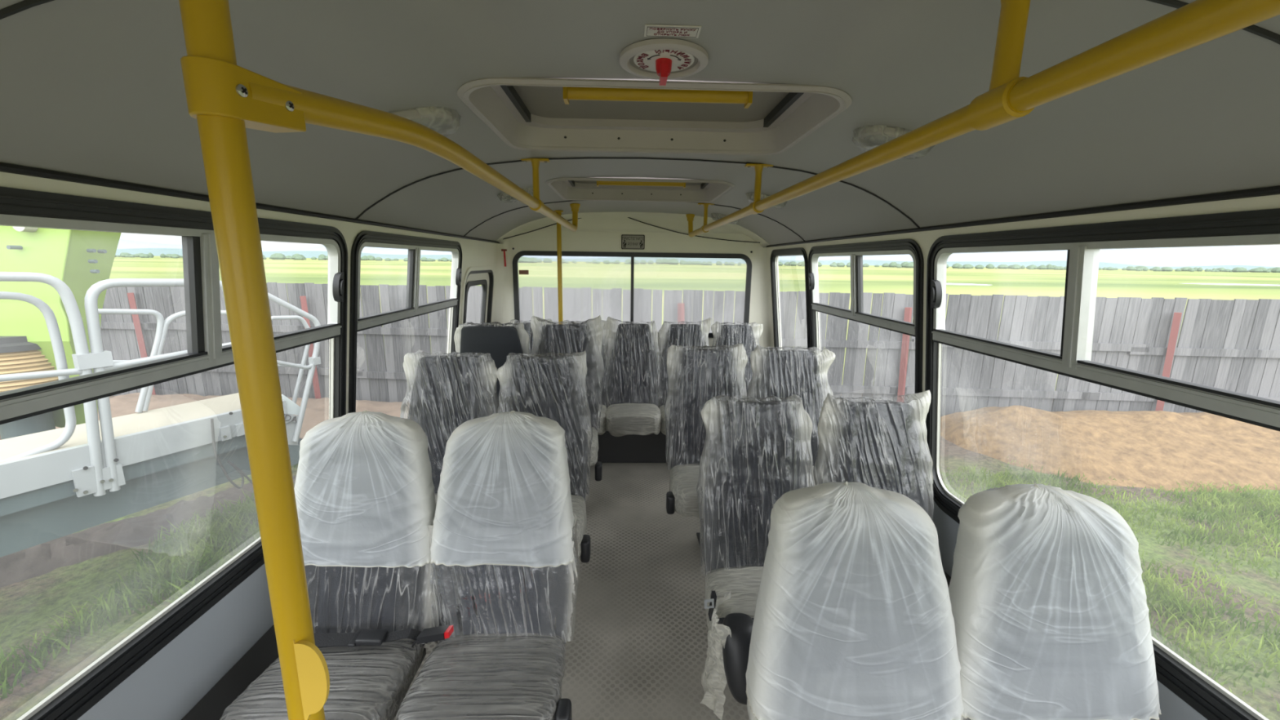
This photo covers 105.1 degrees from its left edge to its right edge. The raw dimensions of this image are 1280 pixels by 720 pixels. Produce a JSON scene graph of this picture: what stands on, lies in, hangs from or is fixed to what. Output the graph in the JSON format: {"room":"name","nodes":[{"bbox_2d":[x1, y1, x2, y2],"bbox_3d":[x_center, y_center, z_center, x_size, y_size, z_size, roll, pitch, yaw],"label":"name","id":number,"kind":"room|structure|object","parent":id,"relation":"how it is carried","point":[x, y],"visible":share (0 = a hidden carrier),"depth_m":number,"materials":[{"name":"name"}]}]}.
{"room":"vehicle interior","nodes":[
{"label":"vehicle interior","id":0,"kind":"room"},
{"bbox_2d":[77,564,274,719],"bbox_3d":[-1.258,1.069,0.990,0.120,0.604,4.990,0,11,-2],"label":"wall","id":1,"kind":"structure","parent":0,"point":[171,682],"depth_m":1.35,"materials":[{"name":"grey laminate"}]},
{"bbox_2d":[181,624,279,719],"bbox_3d":[-1.211,1.201,1.017,0.112,0.335,4.990,0,11,-2],"label":"baseboard","id":2,"kind":"structure","parent":1,"relation":"attached to","point":[264,652],"depth_m":1.47,"materials":[{"name":"black plastic"}]},
{"bbox_2d":[0,171,498,418],"bbox_3d":[-1.158,0.139,1.230,0.180,1.128,5.820,0,11,-2],"label":"wall","id":3,"kind":"structure","parent":0,"point":[475,253],"depth_m":1.50,"materials":[{"name":"beige paint"}]},
{"bbox_2d":[0,186,347,719],"bbox_3d":[-1.144,0.163,1.291,0.165,1.072,1.278,0,11,-2],"label":"window","id":4,"kind":"structure","parent":3,"relation":"in","point":[19,207],"depth_m":1.18,"materials":[{"name":"black rubber"}]},
{"bbox_2d":[0,162,499,243],"bbox_3d":[-1.060,-0.382,1.128,0.016,0.016,5.820,0,11,-2],"label":"trim","id":5,"kind":"structure","parent":3,"relation":"attached to","point":[4,167],"depth_m":1.06,"materials":[{"name":"black plastic"}]},
{"bbox_2d":[348,231,462,413],"bbox_3d":[-1.180,-0.093,2.570,0.165,1.072,1.268,0,11,-2],"label":"window","id":6,"kind":"structure","parent":3,"relation":"in","point":[414,245],"depth_m":2.31,"materials":[{"name":"black rubber"}]},
{"bbox_2d":[460,266,494,326],"bbox_3d":[-1.267,0.054,3.704,0.223,1.494,0.774,0,11,-2],"label":"door","id":7,"kind":"structure","parent":3,"relation":"in","point":[473,276],"depth_m":3.75,"materials":[{"name":"beige paint"}]},
{"bbox_2d":[463,200,804,241],"bbox_3d":[-0.023,-0.889,3.105,2.195,0.251,0.009,0,11,-2],"label":"trim","id":8,"kind":"structure","parent":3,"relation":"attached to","point":[569,200],"depth_m":3.09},
{"bbox_2d":[355,156,919,228],"bbox_3d":[0.011,-0.642,1.869,2.195,0.251,0.009,0,11,-2],"label":"trim","id":9,"kind":"structure","parent":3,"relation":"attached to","point":[590,157],"depth_m":1.85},
{"bbox_2d":[0,0,1279,44],"bbox_3d":[0.046,-0.395,0.636,2.195,0.251,0.009,0,11,-2],"label":"trim","id":10,"kind":"structure","parent":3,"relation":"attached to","point":[24,5],"depth_m":0.64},
{"bbox_2d":[492,243,507,325],"bbox_3d":[-1.218,-0.108,4.111,0.265,1.690,0.070,0,11,-2],"label":"wall","id":11,"kind":"structure","parent":0,"point":[500,269],"depth_m":4.03,"materials":[{"name":"beige paint"}]},
{"bbox_2d":[501,248,507,266],"bbox_3d":[-1.096,-0.829,3.979,0.042,0.139,0.054,0,11,-2],"label":"hammer","id":12,"kind":"object","parent":11,"relation":"attached to","point":[505,257],"visible":1,"depth_m":3.96,"materials":[{"name":"red plastic"}]},
{"bbox_2d":[393,462,748,719],"bbox_3d":[0.007,1.313,1.518,2.580,0.050,5.860,0,11,-2],"label":"floor","id":13,"kind":"structure","parent":0,"point":[637,649],"depth_m":2.23,"materials":[{"name":"plastic"}]},
{"bbox_2d":[178,0,329,719],"bbox_3d":[-0.435,0.470,0.667,0.084,1.926,0.127,0,11,-2],"label":"pole","id":14,"kind":"object","parent":13,"relation":"on","point":[218,92],"visible":0.98,"depth_m":0.53,"materials":[{"name":"metal"}]},
{"bbox_2d":[219,410,438,719],"bbox_3d":[-0.866,0.738,1.426,0.466,1.091,0.566,0,11,-2],"label":"seat","id":15,"kind":"object","parent":13,"relation":"on","point":[364,487],"visible":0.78,"depth_m":1.49,"materials":[{"name":"grey fabric"}]},
{"bbox_2d":[224,639,422,719],"bbox_3d":[-0.866,0.918,1.391,0.403,0.124,0.415,0,11,-2],"label":"seat cushion","id":16,"kind":"object","parent":15,"relation":"on","point":[367,682],"depth_m":1.33,"materials":[{"name":"grey fabric"}]},
{"bbox_2d":[313,628,427,647],"bbox_3d":[-0.855,0.832,1.460,0.425,0.055,0.089,0,11,-2],"label":"belt","id":17,"kind":"object","parent":15,"relation":"on","point":[365,637],"visible":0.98,"depth_m":1.44,"materials":[{"name":"black fabric"}]},
{"bbox_2d":[411,624,453,649],"bbox_3d":[-0.628,0.851,1.468,0.148,0.132,0.056,4,12,18],"label":"belt buckle","id":18,"kind":"object","parent":15,"relation":"on","point":[440,633],"visible":0.88,"depth_m":1.44,"materials":[{"name":"black plastic"}]},
{"bbox_2d":[400,350,501,506],"bbox_3d":[-0.890,0.562,2.196,0.468,1.135,0.558,0,11,-2],"label":"seat","id":19,"kind":"object","parent":13,"relation":"on","point":[448,392],"visible":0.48,"depth_m":2.28,"materials":[{"name":"grey fabric"}]},
{"bbox_2d":[395,410,579,719],"bbox_3d":[-0.421,0.741,1.436,0.478,1.093,0.573,0,11,-2],"label":"seat","id":20,"kind":"object","parent":13,"relation":"on","point":[504,548],"visible":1,"depth_m":1.50,"materials":[{"name":"grey fabric"}]},
{"bbox_2d":[399,635,563,719],"bbox_3d":[-0.427,0.920,1.404,0.403,0.124,0.415,0,11,-2],"label":"seat cushion","id":21,"kind":"object","parent":20,"relation":"on","point":[464,677],"depth_m":1.34,"materials":[{"name":"grey fabric"}]},
{"bbox_2d":[453,321,531,413],"bbox_3d":[-0.886,0.323,3.205,0.470,1.207,0.568,0,11,-2],"label":"seat","id":22,"kind":"object","parent":13,"relation":"on","point":[499,341],"visible":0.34,"depth_m":2.86,"materials":[{"name":"grey fabric"}]},
{"bbox_2d":[496,351,592,562],"bbox_3d":[-0.451,0.561,2.207,0.484,1.143,0.581,0,11,-2],"label":"seat","id":23,"kind":"object","parent":13,"relation":"on","point":[548,387],"visible":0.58,"depth_m":2.30,"materials":[{"name":"grey fabric"}]},
{"bbox_2d":[530,315,604,480],"bbox_3d":[-0.462,0.365,2.965,0.482,1.230,0.565,0,11,-2],"label":"seat","id":24,"kind":"object","parent":13,"relation":"on","point":[567,339],"visible":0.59,"depth_m":3.05,"materials":[{"name":"grey fabric"}]},
{"bbox_2d":[554,209,563,324],"bbox_3d":[-0.601,-0.140,3.730,0.068,1.917,0.068,0,11,-2],"label":"pole","id":25,"kind":"object","parent":24,"relation":"attached to","point":[559,212],"visible":0.37,"depth_m":3.61,"materials":[{"name":"metal"}]},
{"bbox_2d":[597,404,669,462],"bbox_3d":[-0.063,0.605,4.078,2.320,0.335,0.480,0,11,-2],"label":"platform","id":26,"kind":"object","parent":13,"relation":"on","point":[628,448],"depth_m":3.85,"materials":[{"name":"black plastic"}]},
{"bbox_2d":[508,318,554,356],"bbox_3d":[-0.880,0.131,3.742,0.455,0.839,0.556,0,11,-2],"label":"seat","id":27,"kind":"object","parent":26,"relation":"on","point":[527,327],"visible":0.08,"depth_m":3.86,"materials":[{"name":"grey fabric"}]},
{"bbox_2d":[563,320,609,435],"bbox_3d":[-0.457,0.135,3.756,0.459,0.829,0.559,0,11,-2],"label":"seat","id":28,"kind":"object","parent":26,"relation":"on","point":[602,430],"visible":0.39,"depth_m":3.88,"materials":[{"name":"grey fabric"}]},
{"bbox_2d":[604,316,661,436],"bbox_3d":[-0.048,0.128,3.766,0.456,0.868,0.558,0,11,-2],"label":"seat","id":29,"kind":"object","parent":26,"relation":"on","point":[633,375],"visible":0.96,"depth_m":3.88,"materials":[{"name":"grey fabric"}]},
{"bbox_2d":[657,317,711,435],"bbox_3d":[0.359,0.126,3.776,0.464,0.859,0.558,0,11,-2],"label":"seat","id":30,"kind":"object","parent":26,"relation":"on","point":[686,335],"visible":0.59,"depth_m":3.90,"materials":[{"name":"grey fabric"}]},
{"bbox_2d":[711,321,763,401],"bbox_3d":[0.771,0.153,3.795,0.459,0.845,0.560,0,11,-2],"label":"seat","id":31,"kind":"object","parent":26,"relation":"on","point":[728,335],"visible":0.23,"depth_m":3.91,"materials":[{"name":"grey fabric"}]},
{"bbox_2d":[664,343,747,561],"bbox_3d":[0.370,0.500,2.627,0.483,1.119,0.573,0,11,-2],"label":"seat","id":32,"kind":"object","parent":13,"relation":"on","point":[701,375],"visible":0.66,"depth_m":2.72,"materials":[{"name":"grey fabric"}]},
{"bbox_2d":[696,394,813,719],"bbox_3d":[0.445,0.710,1.762,0.498,1.048,0.664,0,11,-2],"label":"seat","id":33,"kind":"object","parent":13,"relation":"on","point":[756,457],"visible":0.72,"depth_m":1.90,"materials":[{"name":"grey fabric"}]},
{"bbox_2d":[703,591,716,621],"bbox_3d":[0.232,0.823,1.638,0.042,0.090,0.036,0,11,-2],"label":"belt tongue","id":34,"kind":"object","parent":33,"relation":"attached to","point":[713,599],"visible":0.98,"depth_m":1.62,"materials":[{"name":"silver"}]},
{"bbox_2d":[717,617,754,624],"bbox_3d":[0.461,0.885,1.779,0.403,0.124,0.415,0,11,-2],"label":"armrest","id":35,"kind":"object","parent":33,"relation":"on","point":[722,620],"depth_m":1.64,"materials":[{"name":"grey fabric"}]},
{"bbox_2d":[746,345,835,486],"bbox_3d":[0.847,0.510,2.642,0.487,1.107,0.557,0,11,-2],"label":"seat","id":36,"kind":"object","parent":13,"relation":"on","point":[783,374],"visible":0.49,"depth_m":2.73,"materials":[{"name":"grey fabric"}]},
{"bbox_2d":[745,481,964,719],"bbox_3d":[0.486,0.849,0.997,0.477,1.078,0.567,0,11,-2],"label":"seat","id":37,"kind":"object","parent":13,"relation":"on","point":[854,620],"visible":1,"depth_m":1.06,"materials":[{"name":"grey fabric"}]},
{"bbox_2d":[813,390,933,521],"bbox_3d":[0.928,0.691,1.814,0.470,1.078,0.559,0,11,-2],"label":"seat","id":38,"kind":"object","parent":13,"relation":"on","point":[875,444],"visible":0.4,"depth_m":1.92,"materials":[{"name":"grey fabric"}]},
{"bbox_2d":[948,483,1161,719],"bbox_3d":[0.937,0.854,1.010,0.474,1.073,0.564,0,11,-2],"label":"seat","id":39,"kind":"object","parent":13,"relation":"on","point":[1047,595],"visible":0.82,"depth_m":1.07,"materials":[{"name":"grey fabric"}]},
{"bbox_2d":[498,230,763,405],"bbox_3d":[-0.060,-0.242,4.179,2.584,1.956,0.050,0,11,-2],"label":"wall","id":40,"kind":"structure","parent":0,"point":[537,240],"depth_m":4.02,"materials":[{"name":"beige paint"}]},
{"bbox_2d":[512,250,751,337],"bbox_3d":[-0.060,-0.542,4.097,1.972,0.700,0.032,0,11,-2],"label":"window","id":41,"kind":"structure","parent":40,"relation":"in","point":[607,313],"depth_m":4.04,"materials":[{"name":"black rubber"}]},
{"bbox_2d":[519,270,528,274],"bbox_3d":[-0.958,-0.723,4.041,0.079,0.036,0.003,0,11,-2],"label":"window sticker","id":42,"kind":"object","parent":41,"relation":"attached to","point":[521,272],"visible":1,"depth_m":4.04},
{"bbox_2d":[621,234,644,249],"bbox_3d":[-0.057,-0.964,4.003,0.190,0.116,0.005,0,11,-2],"label":"sign","id":43,"kind":"object","parent":40,"relation":"attached to","point":[628,241],"visible":1,"depth_m":4.00,"materials":[{"name":"grey plastic"}]},
{"bbox_2d":[496,211,769,247],"bbox_3d":[-0.047,-1.047,3.932,2.195,0.267,0.122,0,11,-2],"label":"ceiling panel","id":44,"kind":"object","parent":40,"relation":"attached to","point":[610,221],"visible":0.82,"depth_m":3.96,"materials":[{"name":"beige paint"}]},
{"bbox_2d":[503,217,581,239],"bbox_3d":[-0.769,-1.059,3.934,0.682,0.193,0.008,0,11,-2],"label":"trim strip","id":45,"kind":"object","parent":44,"relation":"hanging from","point":[578,218],"visible":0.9,"depth_m":3.93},
{"bbox_2d":[627,217,759,243],"bbox_3d":[0.412,-1.062,3.967,1.140,0.210,0.008,0,11,-2],"label":"trim","id":46,"kind":"structure","parent":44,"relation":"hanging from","point":[628,217],"depth_m":3.98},
{"bbox_2d":[0,0,1279,244],"bbox_3d":[0.032,-0.510,1.133,2.190,0.274,5.820,0,11,-2],"label":"ceiling","id":47,"kind":"structure","parent":0,"point":[94,88],"depth_m":0.91,"materials":[{"name":"grey laminate"}]},
{"bbox_2d":[248,81,580,231],"bbox_3d":[-0.396,-0.652,1.900,0.109,0.224,2.886,1,11,-1],"label":"handrail","id":48,"kind":"object","parent":47,"relation":"attached to","point":[319,109],"visible":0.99,"depth_m":0.74,"materials":[{"name":"metal"}]},
{"bbox_2d":[569,203,580,211],"bbox_3d":[-0.432,-1.014,3.264,0.067,0.049,0.068,0,11,-2],"label":"socket","id":49,"kind":"object","parent":48,"relation":"attached to","point":[575,206],"depth_m":3.24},
{"bbox_2d":[387,106,461,136],"bbox_3d":[-0.565,-0.595,1.243,0.211,0.066,0.140,0,11,-3],"label":"ceiling lamp","id":50,"kind":"object","parent":47,"relation":"attached to","point":[440,121],"visible":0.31,"depth_m":1.21,"materials":[{"name":"grey plastic"}]},
{"bbox_2d":[408,117,448,132],"bbox_3d":[-0.562,-0.589,1.244,0.148,0.021,0.084,-8,11,0],"label":"diffuser","id":51,"kind":"object","parent":50,"relation":"attached to","point":[437,124],"depth_m":1.21,"materials":[{"name":"white paint"}]},
{"bbox_2d":[497,188,533,202],"bbox_3d":[-0.628,-0.850,2.527,0.209,0.071,0.142,-1,11,-8],"label":"ceiling lamp","id":52,"kind":"object","parent":47,"relation":"attached to","point":[504,195],"visible":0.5,"depth_m":2.50,"materials":[{"name":"grey plastic"}]},
{"bbox_2d":[504,191,533,199],"bbox_3d":[-0.622,-0.842,2.528,0.148,0.021,0.084,-10,11,0],"label":"diffuser","id":53,"kind":"object","parent":52,"relation":"attached to","point":[507,197],"depth_m":2.49,"materials":[{"name":"white paint"}]},
{"bbox_2d":[546,177,734,202],"bbox_3d":[-0.004,-0.956,2.645,0.914,0.121,0.784,0,11,-2],"label":"roof hatch","id":54,"kind":"object","parent":47,"relation":"attached to","point":[575,188],"visible":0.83,"depth_m":2.96,"materials":[{"name":"grey plastic"}]},
{"bbox_2d":[457,77,852,155],"bbox_3d":[0.032,-0.699,1.361,0.914,0.121,0.664,0,11,-2],"label":"roof hatch","id":55,"kind":"object","parent":47,"relation":"attached to","point":[597,115],"visible":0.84,"depth_m":1.49,"materials":[{"name":"grey plastic"}]},
{"bbox_2d":[619,38,708,85],"bbox_3d":[0.045,-0.558,0.944,0.170,0.042,0.170,0,11,-2],"label":"handle","id":56,"kind":"object","parent":47,"relation":"attached to","point":[663,60],"visible":1,"depth_m":0.92,"materials":[{"name":"grey plastic"}]},
{"bbox_2d":[644,24,701,38],"bbox_3d":[0.054,-0.556,0.831,0.094,0.003,0.040,0,11,-2],"label":"notice","id":57,"kind":"object","parent":47,"relation":"attached to","point":[651,30],"visible":1,"depth_m":0.83,"materials":[{"name":"white paper"}]},
{"bbox_2d":[711,213,739,224],"bbox_3d":[0.626,-1.040,3.605,0.209,0.073,0.140,-1,11,-8],"label":"ceiling lamp","id":58,"kind":"object","parent":47,"relation":"attached to","point":[715,216],"visible":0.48,"depth_m":3.58,"materials":[{"name":"grey plastic"}]},
{"bbox_2d":[746,192,786,208],"bbox_3d":[0.655,-0.829,2.546,0.209,0.072,0.139,1,11,1],"label":"ceiling lamp","id":59,"kind":"object","parent":47,"relation":"attached to","point":[751,196],"visible":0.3,"depth_m":2.53,"materials":[{"name":"grey plastic"}]},
{"bbox_2d":[852,124,935,159],"bbox_3d":[0.683,-0.584,1.320,0.211,0.074,0.141,0,11,-5],"label":"ceiling lamp","id":60,"kind":"object","parent":47,"relation":"attached to","point":[873,137],"visible":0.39,"depth_m":1.30,"materials":[{"name":"grey plastic"}]},
{"bbox_2d":[864,134,895,148],"bbox_3d":[0.678,-0.577,1.322,0.148,0.021,0.084,11,11,-4],"label":"diffuser","id":61,"kind":"object","parent":60,"relation":"attached to","point":[873,141],"depth_m":1.29,"materials":[{"name":"white paint"}]},
{"bbox_2d":[685,0,1279,236],"bbox_3d":[0.463,-0.573,1.472,0.104,0.180,4.884,0,11,-2],"label":"handrail","id":62,"kind":"object","parent":47,"relation":"attached to","point":[1011,96],"visible":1,"depth_m":0.61,"materials":[{"name":"metal"}]},
{"bbox_2d":[685,213,694,221],"bbox_3d":[0.392,-1.110,3.819,0.067,0.049,0.068,0,11,-2],"label":"socket","id":63,"kind":"object","parent":62,"relation":"attached to","point":[690,217],"depth_m":3.80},
{"bbox_2d":[758,247,773,350],"bbox_3d":[1.097,-0.091,4.179,0.265,1.690,0.070,0,11,-2],"label":"wall","id":64,"kind":"structure","parent":0,"point":[763,252],"depth_m":4.11,"materials":[{"name":"beige paint"}]},
{"bbox_2d":[768,194,1279,500],"bbox_3d":[1.205,0.156,1.300,0.180,1.128,5.820,0,11,-2],"label":"wall","id":65,"kind":"structure","parent":0,"point":[925,239],"depth_m":1.34,"materials":[{"name":"beige paint"}]},
{"bbox_2d":[770,247,810,351],"bbox_3d":[1.124,-0.277,3.646,0.162,1.072,0.813,0,11,-2],"label":"window","id":66,"kind":"structure","parent":65,"relation":"in","point":[800,251],"depth_m":3.90,"materials":[{"name":"black rubber"}]},
{"bbox_2d":[808,239,924,449],"bbox_3d":[1.152,-0.072,2.622,0.165,1.072,1.233,0,11,-2],"label":"window","id":67,"kind":"structure","parent":65,"relation":"in","point":[856,251],"depth_m":2.43,"materials":[{"name":"black rubber"}]},
{"bbox_2d":[766,185,1279,247],"bbox_3d":[1.121,-0.366,1.193,0.016,0.016,5.820,0,11,-2],"label":"trim","id":68,"kind":"structure","parent":65,"relation":"attached to","point":[1273,190],"depth_m":1.19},
{"bbox_2d":[924,208,1279,719],"bbox_3d":[1.187,0.180,1.360,0.165,1.072,1.278,0,11,-2],"label":"window","id":69,"kind":"structure","parent":65,"relation":"in","point":[1083,243],"depth_m":1.23,"materials":[{"name":"black rubber"}]},
{"bbox_2d":[933,500,1207,719],"bbox_3d":[1.293,1.006,1.472,0.120,0.604,5.820,0,11,-2],"label":"wall","id":70,"kind":"structure","parent":0,"point":[1172,707],"depth_m":1.91,"materials":[{"name":"grey laminate"}]},
{"bbox_2d":[943,570,951,586],"bbox_3d":[1.244,1.137,1.497,0.112,0.335,5.820,0,11,-2],"label":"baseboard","id":71,"kind":"structure","parent":70,"relation":"attached to","point":[948,577],"depth_m":1.97,"materials":[{"name":"black plastic"}]},
{"label":"outside","id":72,"kind":"structure","parent":0,"visible":0},
{"bbox_2d":[115,248,1275,270],"bbox_3d":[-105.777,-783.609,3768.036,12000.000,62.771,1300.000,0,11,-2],"label":"trees","id":73,"kind":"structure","parent":72,"point":[155,251],"depth_m":3392.61,"materials":[{"name":"green plant"}]},
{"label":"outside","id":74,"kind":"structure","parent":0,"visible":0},
{"bbox_2d":[116,239,1279,266],"bbox_3d":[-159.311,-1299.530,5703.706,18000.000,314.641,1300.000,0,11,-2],"label":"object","id":75,"kind":"object","parent":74,"point":[1247,255],"visible":0.21,"depth_m":5408.15,"materials":[{"name":"white"}]},
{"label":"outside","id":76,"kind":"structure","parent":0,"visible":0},
{"bbox_2d":[109,256,1279,390],"bbox_3d":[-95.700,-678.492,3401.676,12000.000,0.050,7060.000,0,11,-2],"label":"grass field","id":77,"kind":"structure","parent":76,"point":[1148,284],"depth_m":80.59,"materials":[{"name":"green plant"}]},
{"bbox_2d":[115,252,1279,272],"bbox_3d":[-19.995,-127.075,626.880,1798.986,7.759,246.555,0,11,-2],"label":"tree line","id":78,"kind":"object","parent":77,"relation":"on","point":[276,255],"visible":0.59,"depth_m":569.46,"materials":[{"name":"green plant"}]},
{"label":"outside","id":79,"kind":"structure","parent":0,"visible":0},
{"bbox_2d":[1183,283,1279,285],"bbox_3d":[102.606,-12.710,82.682,19.808,0.012,10.315,0,11,-2],"label":"pond","id":80,"kind":"structure","parent":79,"point":[1184,283],"depth_m":83.41,"materials":[{"name":"liquid"}]},
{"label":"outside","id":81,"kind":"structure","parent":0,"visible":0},
{"bbox_2d":[946,283,990,285],"bbox_3d":[43.461,-10.482,67.596,8.905,0.012,7.359,4,12,16],"label":"pond","id":82,"kind":"structure","parent":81,"point":[946,283],"depth_m":66.40,"materials":[{"name":"liquid"}]},
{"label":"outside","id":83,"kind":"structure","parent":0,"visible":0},
{"bbox_2d":[0,392,1279,719],"bbox_3d":[0.477,1.936,2.390,29.000,0.118,13.900,0,11,-2],"label":"ground","id":84,"kind":"structure","parent":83,"point":[24,605],"depth_m":3.53,"materials":[{"name":"green plant"}]},
{"bbox_2d":[0,336,58,439],"bbox_3d":[-5.627,0.574,4.497,0.840,1.646,0.840,0,11,-2],"label":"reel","id":85,"kind":"object","parent":84,"relation":"on","point":[17,355],"visible":0.24,"depth_m":4.25,"materials":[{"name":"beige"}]},
{"bbox_2d":[0,225,120,427],"bbox_3d":[-6.052,-0.537,4.721,3.080,2.571,1.500,0,11,-2],"label":"combine harvester","id":86,"kind":"object","parent":84,"relation":"on","point":[80,259],"visible":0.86,"depth_m":4.19,"materials":[{"name":"paint"}]},
{"bbox_2d":[0,475,296,587],"bbox_3d":[-4.657,1.494,3.982,0.910,0.233,4.597,11,15,41],"label":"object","id":87,"kind":"structure","parent":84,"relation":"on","point":[104,539],"depth_m":4.06,"materials":[{"name":"grey concrete"}]},
{"bbox_2d":[0,462,298,699],"bbox_3d":[-4.258,1.727,2.601,5.762,0.320,6.894,0,11,-2],"label":"grass","id":88,"kind":"structure","parent":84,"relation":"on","point":[171,561],"depth_m":3.59,"materials":[{"name":"green plant"}]},
{"bbox_2d":[0,271,320,557],"bbox_3d":[-4.249,0.711,2.418,0.990,2.268,4.994,6,13,25],"label":"trailer","id":89,"kind":"object","parent":84,"relation":"on","point":[55,483],"visible":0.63,"depth_m":3.16,"materials":[{"name":"white paint"}]},
{"bbox_2d":[55,392,409,438],"bbox_3d":[-5.161,0.807,7.234,8.204,0.268,1.642,2,11,4],"label":"bank","id":90,"kind":"object","parent":84,"relation":"on","point":[317,411],"visible":0.14,"depth_m":7.47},
{"bbox_2d":[100,282,1279,417],"bbox_3d":[-1.137,-0.096,7.691,26.199,2.069,0.168,2,11,4],"label":"wooden fence","id":91,"kind":"object","parent":84,"relation":"on","point":[1228,344],"visible":0.37,"depth_m":7.38,"materials":[{"name":"grey wood"}]},
{"bbox_2d":[939,459,1279,716],"bbox_3d":[5.704,1.794,3.163,8.692,0.188,7.357,0,11,-2],"label":"grass","id":92,"kind":"structure","parent":84,"relation":"on","point":[1266,525],"depth_m":4.26,"materials":[{"name":"green plant"}]},
{"bbox_2d":[940,405,1279,492],"bbox_3d":[8.380,1.135,5.998,9.269,0.627,2.239,2,11,4],"label":"heap","id":93,"kind":"object","parent":84,"relation":"on","point":[1156,449],"visible":0.73,"depth_m":6.09,"materials":[{"name":"beige sand"}]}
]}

